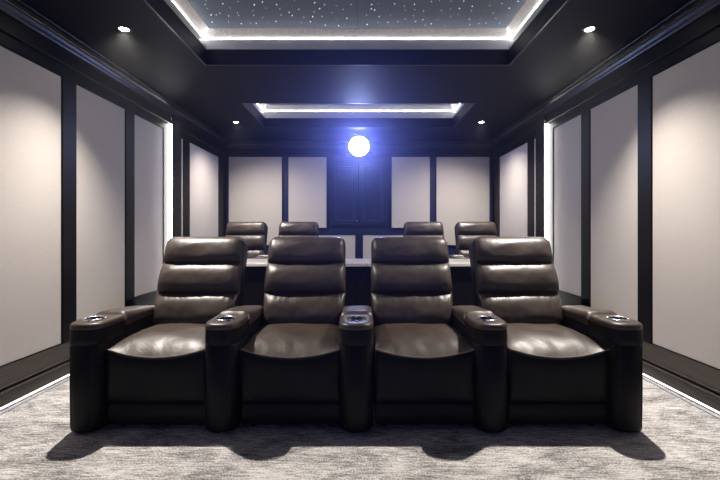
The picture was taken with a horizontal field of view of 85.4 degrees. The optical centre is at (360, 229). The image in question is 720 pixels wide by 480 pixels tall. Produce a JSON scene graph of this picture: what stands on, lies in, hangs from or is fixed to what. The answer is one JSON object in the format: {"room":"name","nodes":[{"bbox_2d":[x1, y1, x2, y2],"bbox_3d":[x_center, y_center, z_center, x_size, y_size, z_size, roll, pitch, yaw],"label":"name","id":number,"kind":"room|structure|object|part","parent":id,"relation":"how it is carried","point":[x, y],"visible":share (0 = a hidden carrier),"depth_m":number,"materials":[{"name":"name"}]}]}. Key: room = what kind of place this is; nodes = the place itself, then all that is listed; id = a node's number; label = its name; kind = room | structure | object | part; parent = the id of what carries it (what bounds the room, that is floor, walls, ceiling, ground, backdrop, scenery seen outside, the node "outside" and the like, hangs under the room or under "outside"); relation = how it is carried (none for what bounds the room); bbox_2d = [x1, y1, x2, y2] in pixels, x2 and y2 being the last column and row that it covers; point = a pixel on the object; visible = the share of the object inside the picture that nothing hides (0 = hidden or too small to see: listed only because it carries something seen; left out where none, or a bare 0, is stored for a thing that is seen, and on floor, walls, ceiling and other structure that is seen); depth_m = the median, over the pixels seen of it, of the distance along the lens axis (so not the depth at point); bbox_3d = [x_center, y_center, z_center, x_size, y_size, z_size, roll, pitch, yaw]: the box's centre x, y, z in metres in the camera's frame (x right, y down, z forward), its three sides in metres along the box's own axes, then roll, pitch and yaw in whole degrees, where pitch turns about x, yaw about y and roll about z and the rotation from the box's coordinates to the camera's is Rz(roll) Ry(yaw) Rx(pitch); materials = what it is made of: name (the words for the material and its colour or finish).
{"room":"home theater","nodes":[
{"label":"home theater","id":0,"kind":"room"},
{"bbox_2d":[0,376,69,410],"bbox_3d":[-2.227,-0.355,2.325,0.100,2.900,7.850,0,0,0],"label":"wall","id":1,"kind":"structure","parent":0,"point":[68,376],"depth_m":2.60,"materials":[{"name":"black paint"}]},
{"bbox_2d":[0,46,60,365],"bbox_3d":[-2.171,-0.144,2.038,0.009,1.926,1.559,0,0,0],"label":"acoustic wall panel","id":2,"kind":"object","parent":1,"relation":"attached to","point":[30,93],"visible":1,"depth_m":2.53,"materials":[{"name":"beige fabric"}]},
{"bbox_2d":[0,357,69,407],"bbox_3d":[-2.160,1.003,2.325,0.034,0.120,7.850,0,0,0],"label":"baseboard","id":3,"kind":"structure","parent":1,"relation":"attached to","point":[17,389],"depth_m":2.56,"materials":[{"name":"black wood"}]},
{"bbox_2d":[0,342,69,386],"bbox_3d":[-2.168,0.886,2.325,0.018,0.118,7.850,0,0,0],"label":"trim","id":4,"kind":"structure","parent":1,"relation":"attached to","point":[10,373],"depth_m":2.57,"materials":[{"name":"black wood"}]},
{"bbox_2d":[0,374,69,409],"bbox_3d":[-2.171,1.075,2.325,0.012,0.012,7.850,0,0,0],"label":"led strip light","id":5,"kind":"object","parent":1,"relation":"attached to","point":[29,394],"depth_m":2.56,"materials":[{"name":"white plastic"}]},
{"bbox_2d":[0,378,69,414],"bbox_3d":[-2.139,1.092,2.325,0.016,0.006,7.850,0,0,0],"label":"trim","id":6,"kind":"structure","parent":1,"relation":"attached to","point":[11,408],"depth_m":2.54,"materials":[{"name":"silver metal"}]},
{"bbox_2d":[77,85,124,319],"bbox_3d":[-2.171,-0.144,3.272,0.009,1.926,0.609,0,0,0],"label":"acoustic wall panel","id":7,"kind":"object","parent":1,"relation":"attached to","point":[100,122],"visible":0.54,"depth_m":3.23,"materials":[{"name":"beige fabric"}]},
{"bbox_2d":[0,44,218,367],"bbox_3d":[-2.171,-0.144,3.590,0.012,1.942,4.680,0,0,0],"label":"trim","id":8,"kind":"structure","parent":1,"relation":"attached to","point":[0,44],"depth_m":2.82,"materials":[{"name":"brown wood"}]},
{"bbox_2d":[0,30,225,343],"bbox_3d":[-2.168,-0.184,2.325,0.018,2.022,7.850,0,0,0],"label":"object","id":9,"kind":"structure","parent":1,"relation":"attached to","point":[70,78],"depth_m":2.96,"materials":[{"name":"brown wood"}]},
{"bbox_2d":[135,115,162,296],"bbox_3d":[-2.171,-0.234,3.995,0.009,1.747,0.534,0,0,0],"label":"board","id":10,"kind":"object","parent":1,"relation":"attached to","point":[148,136],"visible":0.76,"depth_m":3.96,"materials":[{"name":"beige fabric"}]},
{"bbox_2d":[168,115,180,239],"bbox_3d":[-2.147,-0.172,4.484,0.059,2.235,0.232,0,0,0],"label":"pilaster","id":11,"kind":"object","parent":1,"relation":"attached to","point":[176,123],"depth_m":4.44,"materials":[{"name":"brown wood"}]},
{"bbox_3d":[-2.147,-0.122,4.376,0.058,2.135,0.016,0,0,0],"label":"wall light strip","id":12,"kind":"part","parent":11,"relation":"part of","materials":[{"name":"white plastic"}]},
{"bbox_2d":[181,138,182,236],"bbox_3d":[-2.171,-0.230,4.715,0.009,1.750,0.046,0,0,0],"label":"strip","id":13,"kind":"object","parent":1,"relation":"attached to","point":[181,138],"visible":0.43,"depth_m":4.71,"materials":[{"name":"black paint"}]},
{"bbox_2d":[190,143,217,236],"bbox_3d":[-2.171,-0.234,5.425,0.009,1.747,0.994,0,0,0],"label":"board","id":14,"kind":"object","parent":1,"relation":"attached to","point":[203,164],"visible":0.53,"depth_m":5.36,"materials":[{"name":"beige fabric"}]},
{"bbox_2d":[26,0,685,139],"bbox_3d":[-0.030,-1.605,2.325,4.294,0.360,7.850,0,0,0],"label":"ceiling","id":15,"kind":"structure","parent":0,"point":[561,52],"depth_m":3.44,"materials":[{"name":"black paint"}]},
{"bbox_2d":[116,25,131,32],"bbox_3d":[-1.680,-1.423,2.765,0.096,0.005,0.096,0,0,0],"label":"recessed light","id":16,"kind":"object","parent":15,"relation":"in","point":[125,29],"visible":1,"depth_m":2.76,"materials":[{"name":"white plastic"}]},
{"bbox_2d":[188,0,356,27],"bbox_3d":[-0.702,-1.731,2.030,1.340,0.024,2.720,0,0,0],"label":"panel","id":17,"kind":"object","parent":15,"relation":"attached to","point":[214,13],"visible":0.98,"depth_m":3.08,"materials":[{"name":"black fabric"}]},
{"bbox_2d":[266,104,358,104],"bbox_3d":[-0.702,-1.732,4.905,1.340,0.023,1.090,0,0,0],"label":"panel","id":18,"kind":"object","parent":15,"relation":"attached to","point":[266,104],"visible":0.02,"depth_m":5.34,"materials":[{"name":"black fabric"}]},
{"bbox_2d":[164,0,548,49],"bbox_3d":[-0.030,-1.609,2.030,2.678,0.107,2.728,0,0,0],"label":"trim","id":19,"kind":"structure","parent":15,"relation":"attached to","point":[208,44],"depth_m":3.36,"materials":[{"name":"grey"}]},
{"bbox_2d":[144,0,568,65],"bbox_3d":[-0.030,-1.424,2.030,2.634,0.004,2.684,0,0,0],"label":"trim","id":20,"kind":"structure","parent":15,"relation":"attached to","point":[144,0],"depth_m":3.37,"materials":[{"name":"black paint"}]},
{"bbox_2d":[173,0,540,37],"bbox_3d":[-0.030,-1.696,2.030,2.680,0.055,2.730,0,0,0],"label":"cove light","id":21,"kind":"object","parent":15,"relation":"attached to","point":[184,6],"depth_m":3.34,"materials":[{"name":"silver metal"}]},
{"bbox_2d":[241,103,474,127],"bbox_3d":[-0.030,-1.424,4.905,2.634,0.004,1.054,0,0,0],"label":"trim","id":22,"kind":"structure","parent":15,"relation":"attached to","point":[241,103],"depth_m":4.38,"materials":[{"name":"black paint"}]},
{"bbox_2d":[253,104,463,117],"bbox_3d":[-0.030,-1.609,4.905,2.678,0.107,1.098,0,0,0],"label":"trim","id":23,"kind":"structure","parent":15,"relation":"attached to","point":[267,114],"depth_m":5.43,"materials":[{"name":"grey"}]},
{"bbox_2d":[345,134,372,157],"bbox_3d":[-0.030,-1.242,5.823,0.400,0.367,0.434,0,0,0],"label":"ceiling projector","id":24,"kind":"object","parent":15,"relation":"hanging from","point":[358,146],"visible":1,"depth_m":5.63,"materials":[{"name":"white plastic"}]},
{"bbox_2d":[359,104,450,104],"bbox_3d":[0.642,-1.732,4.905,1.340,0.023,1.090,0,0,0],"label":"panel","id":25,"kind":"object","parent":15,"relation":"attached to","point":[359,104],"visible":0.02,"depth_m":5.34,"materials":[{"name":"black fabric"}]},
{"bbox_2d":[357,0,525,27],"bbox_3d":[0.642,-1.731,2.030,1.340,0.024,2.720,0,0,0],"label":"panel","id":26,"kind":"object","parent":15,"relation":"attached to","point":[370,13],"visible":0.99,"depth_m":3.08,"materials":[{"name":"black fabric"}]},
{"bbox_2d":[582,25,596,32],"bbox_3d":[1.620,-1.423,2.765,0.096,0.005,0.096,0,0,0],"label":"recessed light","id":27,"kind":"object","parent":15,"relation":"in","point":[592,28],"visible":1,"depth_m":2.76,"materials":[{"name":"white plastic"}]},
{"bbox_2d":[226,155,491,258],"bbox_3d":[-0.030,-0.355,6.300,4.494,2.900,0.100,0,0,0],"label":"wall","id":28,"kind":"structure","parent":0,"point":[358,231],"depth_m":6.25,"materials":[{"name":"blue paint"}]},
{"bbox_2d":[229,157,281,244],"bbox_3d":[-1.688,-0.464,6.239,0.849,1.407,0.018,0,0,0],"label":"board","id":29,"kind":"object","parent":28,"relation":"attached to","point":[255,183],"visible":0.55,"depth_m":6.23,"materials":[{"name":"beige fabric"}]},
{"bbox_2d":[288,157,326,227],"bbox_3d":[-0.855,-0.601,6.239,0.610,1.132,0.018,0,0,0],"label":"board","id":30,"kind":"object","parent":28,"relation":"attached to","point":[307,176],"visible":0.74,"depth_m":6.23,"materials":[{"name":"beige fabric"}]},
{"bbox_2d":[319,235,354,258],"bbox_3d":[-0.625,0.438,6.239,1.070,0.715,0.018,0,0,0],"label":"board","id":31,"kind":"object","parent":28,"relation":"attached to","point":[349,240],"visible":0.24,"depth_m":6.23,"materials":[{"name":"beige fabric"}]},
{"bbox_2d":[330,161,387,226],"bbox_3d":[-0.030,-0.580,6.216,0.920,1.050,0.068,0,0,0],"label":"upper cabinet","id":32,"kind":"object","parent":28,"relation":"attached to","point":[358,189],"visible":1,"depth_m":6.21,"materials":[{"name":"blue paint"}]},
{"bbox_3d":[-0.248,-0.580,6.219,0.413,0.990,0.018,0,0,0],"label":"door","id":33,"kind":"part","parent":32,"relation":"part of","materials":[{"name":"blue paint"}]},
{"bbox_3d":[-0.248,-0.580,6.204,0.313,0.890,0.012,0,0,0],"label":"door moulding","id":34,"kind":"part","parent":32,"relation":"part of","materials":[{"name":"blue paint"}]},
{"bbox_3d":[0.189,-0.580,6.219,0.413,0.990,0.018,0,0,0],"label":"door","id":35,"kind":"part","parent":32,"relation":"part of","materials":[{"name":"blue paint"}]},
{"bbox_3d":[0.189,-0.580,6.204,0.313,0.890,0.012,0,0,0],"label":"door moulding","id":36,"kind":"part","parent":32,"relation":"part of","materials":[{"name":"blue paint"}]},
{"bbox_2d":[228,156,490,258],"bbox_3d":[-0.030,-0.186,6.237,4.194,1.990,0.026,0,0,0],"label":"trim","id":37,"kind":"structure","parent":28,"relation":"attached to","point":[228,156],"depth_m":6.22,"materials":[{"name":"blue paint"}]},
{"bbox_2d":[363,235,403,258],"bbox_3d":[0.565,0.438,6.239,1.070,0.715,0.018,0,0,0],"label":"board","id":38,"kind":"object","parent":28,"relation":"attached to","point":[367,239],"visible":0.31,"depth_m":6.23,"materials":[{"name":"beige fabric"}]},
{"bbox_2d":[392,157,429,227],"bbox_3d":[0.795,-0.601,6.239,0.610,1.132,0.018,0,0,0],"label":"board","id":39,"kind":"object","parent":28,"relation":"attached to","point":[410,175],"visible":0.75,"depth_m":6.23,"materials":[{"name":"beige fabric"}]},
{"bbox_2d":[436,157,488,244],"bbox_3d":[1.629,-0.464,6.239,0.849,1.407,0.018,0,0,0],"label":"board","id":40,"kind":"object","parent":28,"relation":"attached to","point":[462,183],"visible":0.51,"depth_m":6.23,"materials":[{"name":"beige fabric"}]},
{"bbox_2d":[0,376,719,479],"bbox_3d":[-0.030,1.145,2.325,4.294,0.100,7.850,0,0,0],"label":"floor","id":41,"kind":"structure","parent":0,"point":[677,440],"depth_m":1.95,"materials":[{"name":"carpet"}]},
{"bbox_2d":[69,305,154,432],"bbox_3d":[-1.486,0.779,2.369,0.196,0.596,0.619,0,0,0],"label":"armrest","id":42,"kind":"object","parent":41,"relation":"on","point":[89,337],"visible":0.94,"depth_m":2.08,"materials":[{"name":"leather"}]},
{"bbox_3d":[-1.486,0.803,2.177,0.194,0.547,0.236,0,0,0],"label":"post","id":43,"kind":"part","parent":42,"relation":"part of","materials":[{"name":"leather"}]},
{"bbox_2d":[106,237,247,425],"bbox_3d":[-1.114,0.572,2.523,0.555,1.047,0.853,0,0,0],"label":"recliner","id":44,"kind":"object","parent":41,"relation":"on","point":[156,374],"visible":0.85,"depth_m":2.22,"materials":[{"name":"brown leather"}]},
{"bbox_2d":[107,323,205,357],"bbox_3d":[-1.114,0.697,2.387,0.536,0.195,0.550,0,0,0],"label":"seat cushion","id":45,"kind":"object","parent":44,"relation":"on","point":[161,340],"depth_m":2.19,"materials":[{"name":"brown leather"}]},
{"bbox_2d":[153,293,239,325],"bbox_3d":[-1.114,0.545,2.624,0.554,0.240,0.156,0,0,0],"label":"lumbar cushion","id":46,"kind":"object","parent":44,"relation":"on","point":[170,308],"depth_m":2.58,"materials":[{"name":"brown leather"}]},
{"bbox_2d":[157,263,241,292],"bbox_3d":[-1.114,0.335,2.693,0.555,0.216,0.148,0,0,0],"label":"cushion","id":47,"kind":"object","parent":44,"relation":"on","point":[173,277],"depth_m":2.64,"materials":[{"name":"brown leather"}]},
{"bbox_3d":[-1.114,0.456,2.751,0.544,0.810,0.397,0,0,0],"label":"backrest","id":48,"kind":"part","parent":44,"relation":"part of","materials":[{"name":"leather"}]},
{"bbox_2d":[205,305,263,432],"bbox_3d":[-0.756,0.779,2.369,0.196,0.596,0.619,0,0,0],"label":"armrest","id":49,"kind":"object","parent":41,"relation":"on","point":[226,334],"visible":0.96,"depth_m":2.07,"materials":[{"name":"brown leather"}]},
{"bbox_3d":[-0.756,0.803,2.177,0.194,0.547,0.236,0,0,0],"label":"post","id":50,"kind":"part","parent":49,"relation":"part of","materials":[{"name":"leather"}]},
{"bbox_2d":[241,237,345,425],"bbox_3d":[-0.384,0.572,2.523,0.555,1.047,0.853,0,0,0],"label":"recliner","id":51,"kind":"object","parent":41,"relation":"on","point":[290,366],"visible":0.96,"depth_m":2.22,"materials":[{"name":"leather"}]},
{"bbox_2d":[241,323,338,357],"bbox_3d":[-0.384,0.697,2.387,0.536,0.195,0.550,0,0,0],"label":"seat cushion","id":52,"kind":"object","parent":51,"relation":"on","point":[274,340],"depth_m":2.20,"materials":[{"name":"brown leather"}]},
{"bbox_2d":[264,293,345,325],"bbox_3d":[-0.384,0.545,2.624,0.554,0.240,0.156,0,0,0],"label":"lumbar cushion","id":53,"kind":"object","parent":51,"relation":"on","point":[279,308],"depth_m":2.57,"materials":[{"name":"brown leather"}]},
{"bbox_2d":[264,263,345,292],"bbox_3d":[-0.384,0.335,2.693,0.555,0.216,0.148,0,0,0],"label":"cushion","id":54,"kind":"object","parent":51,"relation":"on","point":[279,277],"depth_m":2.64,"materials":[{"name":"brown leather"}]},
{"bbox_3d":[-0.384,0.456,2.751,0.544,0.810,0.397,0,0,0],"label":"backrest","id":55,"kind":"part","parent":51,"relation":"part of","materials":[{"name":"leather"}]},
{"bbox_2d":[339,305,373,432],"bbox_3d":[-0.026,0.779,2.369,0.196,0.596,0.619,0,0,0],"label":"armrest","id":56,"kind":"object","parent":41,"relation":"on","point":[356,329],"visible":1,"depth_m":2.07,"materials":[{"name":"brown leather"}]},
{"bbox_2d":[242,259,473,313],"bbox_3d":[-0.030,0.702,3.910,3.600,0.787,0.580,0,0,0],"label":"bar counter","id":57,"kind":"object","parent":41,"relation":"on","point":[357,271],"depth_m":3.70,"materials":[{"name":"stone"}]},
{"bbox_2d":[246,259,469,266],"bbox_3d":[-0.030,0.324,3.910,3.600,0.032,0.580,0,0,0],"label":"countertop","id":58,"kind":"structure","parent":57,"relation":"on","point":[250,262],"depth_m":3.70,"materials":[{"name":"stone"}]},
{"bbox_2d":[371,237,473,425],"bbox_3d":[0.346,0.572,2.523,0.555,1.047,0.853,0,0,0],"label":"recliner","id":59,"kind":"object","parent":41,"relation":"on","point":[424,366],"visible":0.99,"depth_m":2.22,"materials":[{"name":"leather"}]},
{"bbox_2d":[371,263,451,292],"bbox_3d":[0.346,0.335,2.693,0.555,0.216,0.148,0,0,0],"label":"cushion","id":60,"kind":"object","parent":59,"relation":"on","point":[385,277],"depth_m":2.64,"materials":[{"name":"brown leather"}]},
{"bbox_2d":[371,293,452,325],"bbox_3d":[0.346,0.545,2.624,0.554,0.240,0.156,0,0,0],"label":"lumbar cushion","id":61,"kind":"object","parent":59,"relation":"on","point":[387,308],"depth_m":2.57,"materials":[{"name":"brown leather"}]},
{"bbox_2d":[373,323,473,375],"bbox_3d":[0.346,0.697,2.387,0.536,0.195,0.550,0,0,0],"label":"seat cushion","id":62,"kind":"object","parent":59,"relation":"on","point":[400,349],"depth_m":2.14,"materials":[{"name":"brown leather"}]},
{"bbox_2d":[452,305,506,432],"bbox_3d":[0.704,0.779,2.369,0.196,0.596,0.619,0,0,0],"label":"armrest","id":63,"kind":"object","parent":41,"relation":"on","point":[485,332],"visible":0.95,"depth_m":2.07,"materials":[{"name":"brown leather"}]},
{"bbox_3d":[0.704,0.803,2.177,0.194,0.547,0.236,0,0,0],"label":"post","id":64,"kind":"part","parent":63,"relation":"part of","materials":[{"name":"leather"}]},
{"bbox_2d":[469,237,608,425],"bbox_3d":[1.076,0.572,2.523,0.555,1.047,0.853,0,0,0],"label":"recliner","id":65,"kind":"object","parent":41,"relation":"on","point":[557,374],"visible":0.87,"depth_m":2.20,"materials":[{"name":"leather"}]},
{"bbox_3d":[1.076,0.456,2.751,0.544,0.810,0.397,0,0,0],"label":"backrest","id":66,"kind":"part","parent":65,"relation":"part of","materials":[{"name":"leather"}]},
{"bbox_2d":[475,263,558,292],"bbox_3d":[1.076,0.335,2.693,0.555,0.216,0.148,0,0,0],"label":"cushion","id":67,"kind":"object","parent":65,"relation":"on","point":[489,277],"depth_m":2.64,"materials":[{"name":"brown leather"}]},
{"bbox_2d":[477,293,562,324],"bbox_3d":[1.076,0.545,2.624,0.554,0.240,0.156,0,0,0],"label":"lumbar cushion","id":68,"kind":"object","parent":65,"relation":"on","point":[513,308],"depth_m":2.57,"materials":[{"name":"brown leather"}]},
{"bbox_2d":[507,323,607,375],"bbox_3d":[1.076,0.697,2.387,0.536,0.195,0.550,0,0,0],"label":"seat cushion","id":69,"kind":"object","parent":65,"relation":"on","point":[533,349],"depth_m":2.13,"materials":[{"name":"brown leather"}]},
{"bbox_2d":[562,305,642,432],"bbox_3d":[1.434,0.779,2.369,0.196,0.596,0.619,0,0,0],"label":"armrest","id":70,"kind":"object","parent":41,"relation":"on","point":[623,336],"visible":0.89,"depth_m":2.08,"materials":[{"name":"brown leather"}]},
{"bbox_3d":[1.434,0.803,2.177,0.194,0.547,0.236,0,0,0],"label":"post","id":71,"kind":"part","parent":70,"relation":"part of","materials":[{"name":"leather"}]},
{"bbox_3d":[-0.030,1.012,5.235,4.294,0.165,2.030,0,0,0],"label":"riser","id":72,"kind":"structure","parent":41,"relation":"on","visible":0},
{"bbox_2d":[225,222,267,258],"bbox_3d":[-1.600,0.407,5.183,0.555,1.047,0.853,0,0,0],"label":"recliner","id":73,"kind":"object","parent":72,"relation":"on","point":[254,234],"visible":0.4,"depth_m":5.36,"materials":[{"name":"leather"}]},
{"bbox_2d":[225,235,264,249],"bbox_3d":[-1.600,0.170,5.353,0.555,0.216,0.148,0,0,0],"label":"cushion","id":74,"kind":"object","parent":73,"relation":"on","point":[254,242],"depth_m":5.31,"materials":[{"name":"brown leather"}]},
{"bbox_2d":[247,249,264,258],"bbox_3d":[-1.600,0.380,5.284,0.554,0.240,0.156,0,0,0],"label":"lumbar cushion","id":75,"kind":"object","parent":73,"relation":"on","point":[252,253],"depth_m":5.26,"materials":[{"name":"brown leather"}]},
{"bbox_3d":[-1.600,0.291,5.411,0.544,0.810,0.397,0,0,0],"label":"backrest","id":76,"kind":"part","parent":73,"relation":"part of","materials":[{"name":"leather"}]},
{"bbox_2d":[253,255,267,258],"bbox_3d":[-1.235,0.614,5.029,0.196,0.596,0.619,0,0,0],"label":"armrest","id":77,"kind":"object","parent":72,"relation":"on","point":[258,256],"visible":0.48,"depth_m":4.76,"materials":[{"name":"brown leather"}]},
{"bbox_2d":[278,222,318,236],"bbox_3d":[-0.870,0.407,5.183,0.555,1.047,0.853,0,0,0],"label":"recliner","id":78,"kind":"object","parent":72,"relation":"on","point":[286,229],"visible":0.22,"depth_m":5.37,"materials":[{"name":"leather"}]},
{"bbox_2d":[278,235,317,236],"bbox_3d":[-0.870,0.170,5.353,0.555,0.216,0.148,0,0,0],"label":"cushion","id":79,"kind":"object","parent":78,"relation":"on","point":[278,235],"depth_m":5.35,"materials":[{"name":"brown leather"}]},
{"bbox_2d":[403,222,443,237],"bbox_3d":[0.875,0.407,5.183,0.555,1.047,0.853,0,0,0],"label":"recliner","id":80,"kind":"object","parent":72,"relation":"on","point":[410,229],"visible":0.23,"depth_m":5.37,"materials":[{"name":"leather"}]},
{"bbox_2d":[405,235,443,237],"bbox_3d":[0.875,0.170,5.353,0.555,0.216,0.148,0,0,0],"label":"cushion","id":81,"kind":"object","parent":80,"relation":"on","point":[405,235],"depth_m":5.35,"materials":[{"name":"brown leather"}]},
{"bbox_2d":[449,255,468,258],"bbox_3d":[1.240,0.614,5.029,0.196,0.596,0.619,0,0,0],"label":"armrest","id":82,"kind":"object","parent":72,"relation":"on","point":[450,256],"visible":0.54,"depth_m":4.80,"materials":[{"name":"brown leather"}]},
{"bbox_2d":[454,222,496,258],"bbox_3d":[1.605,0.407,5.183,0.555,1.047,0.853,0,0,0],"label":"recliner","id":83,"kind":"object","parent":72,"relation":"on","point":[465,232],"visible":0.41,"depth_m":5.36,"materials":[{"name":"leather"}]},
{"bbox_3d":[1.605,0.291,5.411,0.544,0.810,0.397,0,0,0],"label":"backrest","id":84,"kind":"part","parent":83,"relation":"part of","materials":[{"name":"leather"}]},
{"bbox_2d":[458,249,469,258],"bbox_3d":[1.605,0.380,5.284,0.554,0.240,0.156,0,0,0],"label":"lumbar cushion","id":85,"kind":"object","parent":83,"relation":"on","point":[465,252],"depth_m":5.27,"materials":[{"name":"brown leather"}]},
{"bbox_2d":[457,235,496,248],"bbox_3d":[1.605,0.170,5.353,0.555,0.216,0.148,0,0,0],"label":"cushion","id":86,"kind":"object","parent":83,"relation":"on","point":[463,241],"depth_m":5.32,"materials":[{"name":"brown leather"}]},
{"bbox_2d":[643,375,719,414],"bbox_3d":[2.167,-0.355,2.325,0.100,2.900,7.850,0,0,0],"label":"wall","id":87,"kind":"structure","parent":0,"point":[643,375],"depth_m":2.56,"materials":[{"name":"black paint"}]},
{"bbox_2d":[0,0,719,154],"bbox_3d":[-0.030,-1.366,2.325,4.210,0.118,7.766,0,0,0],"label":"trim","id":88,"kind":"structure","parent":87,"relation":"attached to","point":[23,11],"depth_m":3.40,"materials":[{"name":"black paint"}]},
{"bbox_2d":[500,143,526,236],"bbox_3d":[2.111,-0.234,5.425,0.009,1.747,0.994,0,0,0],"label":"board","id":89,"kind":"object","parent":87,"relation":"attached to","point":[513,165],"visible":0.55,"depth_m":5.35,"materials":[{"name":"beige fabric"}]},
{"bbox_2d":[534,138,535,236],"bbox_3d":[2.111,-0.230,4.715,0.009,1.750,0.046,0,0,0],"label":"strip","id":90,"kind":"object","parent":87,"relation":"attached to","point":[535,138],"visible":0.43,"depth_m":4.71,"materials":[{"name":"black wood"}]},
{"bbox_2d":[536,115,547,238],"bbox_3d":[2.087,-0.172,4.484,0.059,2.235,0.232,0,0,0],"label":"pilaster","id":91,"kind":"object","parent":87,"relation":"attached to","point":[540,122],"depth_m":4.43,"materials":[{"name":"black wood"}]},
{"bbox_3d":[2.087,-0.122,4.376,0.058,2.135,0.016,0,0,0],"label":"wall light strip","id":92,"kind":"part","parent":91,"relation":"part of","materials":[{"name":"white plastic"}]},
{"bbox_2d":[554,115,580,296],"bbox_3d":[2.111,-0.234,3.995,0.009,1.747,0.534,0,0,0],"label":"board","id":93,"kind":"object","parent":87,"relation":"attached to","point":[567,136],"visible":0.79,"depth_m":3.96,"materials":[{"name":"beige fabric"}]},
{"bbox_2d":[492,26,719,343],"bbox_3d":[2.108,-0.184,2.325,0.018,2.022,7.850,0,0,0],"label":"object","id":94,"kind":"structure","parent":87,"relation":"attached to","point":[643,78],"depth_m":3.03,"materials":[{"name":"black wood"}]},
{"bbox_2d":[499,40,719,370],"bbox_3d":[2.111,-0.144,3.590,0.012,1.942,4.680,0,0,0],"label":"trim","id":95,"kind":"structure","parent":87,"relation":"attached to","point":[719,40],"depth_m":3.31,"materials":[{"name":"black wood"}]},
{"bbox_2d":[591,85,637,320],"bbox_3d":[2.111,-0.144,3.272,0.009,1.926,0.609,0,0,0],"label":"board","id":96,"kind":"object","parent":87,"relation":"attached to","point":[614,122],"visible":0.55,"depth_m":3.23,"materials":[{"name":"beige fabric"}]},
{"bbox_2d":[642,341,719,390],"bbox_3d":[2.108,0.886,2.325,0.018,0.118,7.850,0,0,0],"label":"trim","id":97,"kind":"structure","parent":87,"relation":"attached to","point":[709,376],"depth_m":2.54,"materials":[{"name":"black wood"}]},
{"bbox_2d":[643,357,719,411],"bbox_3d":[2.100,1.003,2.325,0.034,0.120,7.850,0,0,0],"label":"baseboard","id":98,"kind":"structure","parent":87,"relation":"attached to","point":[709,396],"depth_m":2.53,"materials":[{"name":"black wood"}]},
{"bbox_2d":[643,377,719,418],"bbox_3d":[2.079,1.092,2.325,0.016,0.006,7.850,0,0,0],"label":"trim","id":99,"kind":"structure","parent":87,"relation":"attached to","point":[685,400],"depth_m":2.51,"materials":[{"name":"silver metal"}]},
{"bbox_2d":[643,373,719,413],"bbox_3d":[2.111,1.075,2.325,0.012,0.012,7.850,0,0,0],"label":"trim","id":100,"kind":"structure","parent":87,"relation":"attached to","point":[712,409],"depth_m":2.54,"materials":[{"name":"white plastic"}]},
{"bbox_2d":[653,42,719,368],"bbox_3d":[2.111,-0.144,2.038,0.009,1.926,1.559,0,0,0],"label":"acoustic wall panel","id":101,"kind":"object","parent":87,"relation":"attached to","point":[686,95],"visible":1,"depth_m":2.50,"materials":[{"name":"beige fabric"}]}
]}

